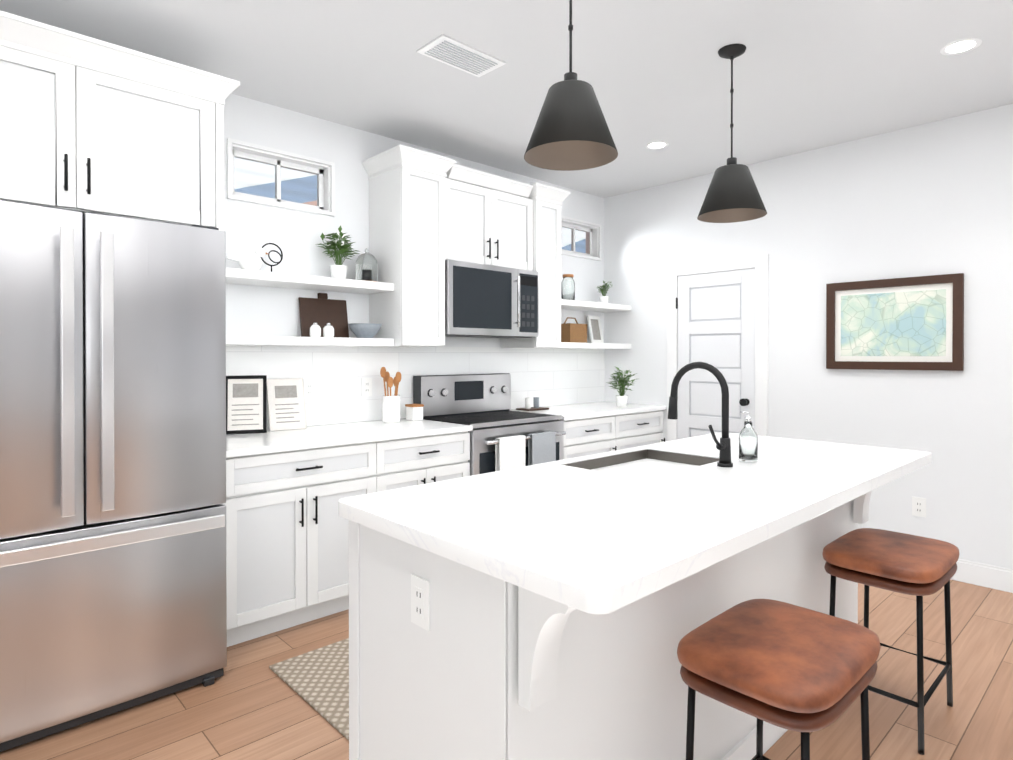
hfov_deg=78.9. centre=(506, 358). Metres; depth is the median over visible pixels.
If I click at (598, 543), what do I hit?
island countertop
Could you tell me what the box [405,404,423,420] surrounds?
canister
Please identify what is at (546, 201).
upper cabinet
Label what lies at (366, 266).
glass cloche
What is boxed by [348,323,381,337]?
patterned bowl
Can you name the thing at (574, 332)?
wicker basket
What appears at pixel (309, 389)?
outlet
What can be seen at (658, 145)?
recessed light
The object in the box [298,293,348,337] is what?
cutting board
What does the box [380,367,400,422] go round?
utensil crock
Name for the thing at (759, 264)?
door frame
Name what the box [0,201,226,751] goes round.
refrigerator
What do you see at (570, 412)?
countertop
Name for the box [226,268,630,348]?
open shelf
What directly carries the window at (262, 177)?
in the wall at (295, 237)
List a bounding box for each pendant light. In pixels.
[524,0,617,170]
[697,44,766,222]
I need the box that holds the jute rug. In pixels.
[269,638,348,739]
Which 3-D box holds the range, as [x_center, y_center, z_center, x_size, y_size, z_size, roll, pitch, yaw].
[-0.091,0.709,4.125,0.804,1.195,0.701,0,1,-43]
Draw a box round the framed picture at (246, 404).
[226,375,266,434]
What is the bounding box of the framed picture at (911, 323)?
[826,273,963,370]
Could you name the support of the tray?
on the countertop at (570, 412)
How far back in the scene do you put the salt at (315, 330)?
3.40 m
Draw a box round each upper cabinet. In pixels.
[362,145,457,346]
[458,165,529,269]
[501,182,570,347]
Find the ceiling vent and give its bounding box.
[416,34,505,76]
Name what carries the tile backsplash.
attached to the wall at (295, 237)
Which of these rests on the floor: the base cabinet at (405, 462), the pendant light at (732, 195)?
the base cabinet at (405, 462)
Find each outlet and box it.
[303,379,314,399]
[361,378,371,396]
[411,574,429,630]
[912,496,925,517]
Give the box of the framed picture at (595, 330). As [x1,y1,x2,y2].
[587,315,602,342]
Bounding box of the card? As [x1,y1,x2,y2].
[267,378,306,430]
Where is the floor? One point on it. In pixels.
(249, 704)
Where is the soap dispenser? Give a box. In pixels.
[739,411,757,462]
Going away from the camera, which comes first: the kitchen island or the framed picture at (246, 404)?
the kitchen island
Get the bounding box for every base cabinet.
[224,442,379,646]
[380,430,472,491]
[559,414,619,458]
[620,410,664,449]
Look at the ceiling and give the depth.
2.99 m
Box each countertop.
[226,418,471,457]
[338,432,931,619]
[510,402,665,421]
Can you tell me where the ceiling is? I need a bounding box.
[0,0,1012,197]
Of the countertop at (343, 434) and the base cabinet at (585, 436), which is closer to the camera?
the countertop at (343, 434)
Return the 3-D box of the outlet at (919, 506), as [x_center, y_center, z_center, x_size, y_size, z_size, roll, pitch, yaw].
[2.531,0.908,3.776,0.008,0.116,0.072,0,1,-43]
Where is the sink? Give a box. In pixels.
[578,448,717,475]
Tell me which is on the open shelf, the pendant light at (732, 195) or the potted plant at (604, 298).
the potted plant at (604, 298)
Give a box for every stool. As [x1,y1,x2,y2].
[677,599,880,759]
[822,528,958,754]
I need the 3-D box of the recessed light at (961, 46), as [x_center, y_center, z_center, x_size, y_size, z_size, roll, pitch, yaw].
[2.073,-1.423,2.810,0.156,0.004,0.156,0,1,-43]
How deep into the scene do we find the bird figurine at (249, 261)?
3.20 m
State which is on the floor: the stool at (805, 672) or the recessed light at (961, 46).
the stool at (805, 672)
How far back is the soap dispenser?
2.29 m
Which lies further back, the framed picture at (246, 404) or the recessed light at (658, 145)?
the recessed light at (658, 145)
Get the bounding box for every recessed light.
[645,141,668,149]
[940,38,981,54]
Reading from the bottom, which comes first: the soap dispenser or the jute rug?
the jute rug
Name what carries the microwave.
attached to the upper cabinet at (494, 211)
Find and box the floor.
[0,579,1012,759]
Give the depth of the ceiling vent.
2.88 m
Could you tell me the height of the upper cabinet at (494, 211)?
0.600 m
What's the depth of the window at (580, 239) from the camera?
5.38 m
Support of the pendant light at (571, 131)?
hanging from the ceiling
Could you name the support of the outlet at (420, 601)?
attached to the kitchen island
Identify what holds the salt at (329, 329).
on the open shelf
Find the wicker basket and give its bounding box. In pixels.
[561,317,586,342]
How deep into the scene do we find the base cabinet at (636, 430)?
4.87 m
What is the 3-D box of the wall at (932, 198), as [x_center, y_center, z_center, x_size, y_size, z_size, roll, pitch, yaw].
[3.421,-0.056,2.939,0.150,2.740,7.270,0,1,-43]
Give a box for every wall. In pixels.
[224,93,603,429]
[604,104,1012,568]
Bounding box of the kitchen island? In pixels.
[341,492,871,759]
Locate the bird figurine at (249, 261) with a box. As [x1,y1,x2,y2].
[226,247,267,270]
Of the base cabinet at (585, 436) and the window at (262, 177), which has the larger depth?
the base cabinet at (585, 436)
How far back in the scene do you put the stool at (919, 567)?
2.18 m
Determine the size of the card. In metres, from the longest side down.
0.291 x 0.200 x 0.008 m
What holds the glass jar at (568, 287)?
on the open shelf
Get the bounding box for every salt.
[310,323,325,336]
[326,323,333,336]
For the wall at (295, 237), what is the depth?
3.62 m
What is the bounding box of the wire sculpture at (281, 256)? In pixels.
[261,243,282,271]
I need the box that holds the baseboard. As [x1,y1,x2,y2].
[951,559,1012,592]
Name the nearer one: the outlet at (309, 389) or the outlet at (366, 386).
the outlet at (309, 389)
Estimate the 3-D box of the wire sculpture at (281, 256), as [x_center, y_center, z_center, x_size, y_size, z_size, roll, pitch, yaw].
[-1.285,-0.542,3.365,0.127,0.182,0.070,0,1,-43]
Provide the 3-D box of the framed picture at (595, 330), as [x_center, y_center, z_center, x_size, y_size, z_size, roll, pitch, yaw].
[0.769,-0.253,5.325,0.014,0.243,0.190,-12,-7,38]
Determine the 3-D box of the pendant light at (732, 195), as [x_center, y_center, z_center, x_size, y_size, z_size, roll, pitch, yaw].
[1.041,-1.043,2.844,0.304,0.764,0.304,0,1,-43]
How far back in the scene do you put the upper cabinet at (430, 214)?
3.73 m
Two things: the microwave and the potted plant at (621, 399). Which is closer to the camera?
the microwave
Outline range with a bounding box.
[413,373,565,475]
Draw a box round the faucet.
[668,362,732,466]
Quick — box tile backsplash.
[226,345,604,428]
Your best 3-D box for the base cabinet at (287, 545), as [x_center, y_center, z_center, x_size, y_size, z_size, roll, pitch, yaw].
[-1.175,0.871,3.187,0.778,0.882,0.617,0,1,-43]
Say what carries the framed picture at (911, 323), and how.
attached to the wall at (932, 198)
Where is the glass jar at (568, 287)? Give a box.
[561,274,574,299]
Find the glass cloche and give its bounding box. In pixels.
[355,249,377,281]
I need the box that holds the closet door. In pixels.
[676,269,754,439]
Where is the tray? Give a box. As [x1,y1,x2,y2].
[516,397,548,410]
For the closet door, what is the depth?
4.74 m
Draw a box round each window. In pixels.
[227,138,334,216]
[561,215,601,260]
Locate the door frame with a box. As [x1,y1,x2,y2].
[667,254,768,440]
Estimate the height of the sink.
0.215 m
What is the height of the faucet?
0.377 m
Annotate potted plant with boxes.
[315,225,359,278]
[597,281,612,302]
[606,366,636,406]
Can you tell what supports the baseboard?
attached to the wall at (932, 198)
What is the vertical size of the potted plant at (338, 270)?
0.301 m
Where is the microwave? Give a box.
[445,260,538,337]

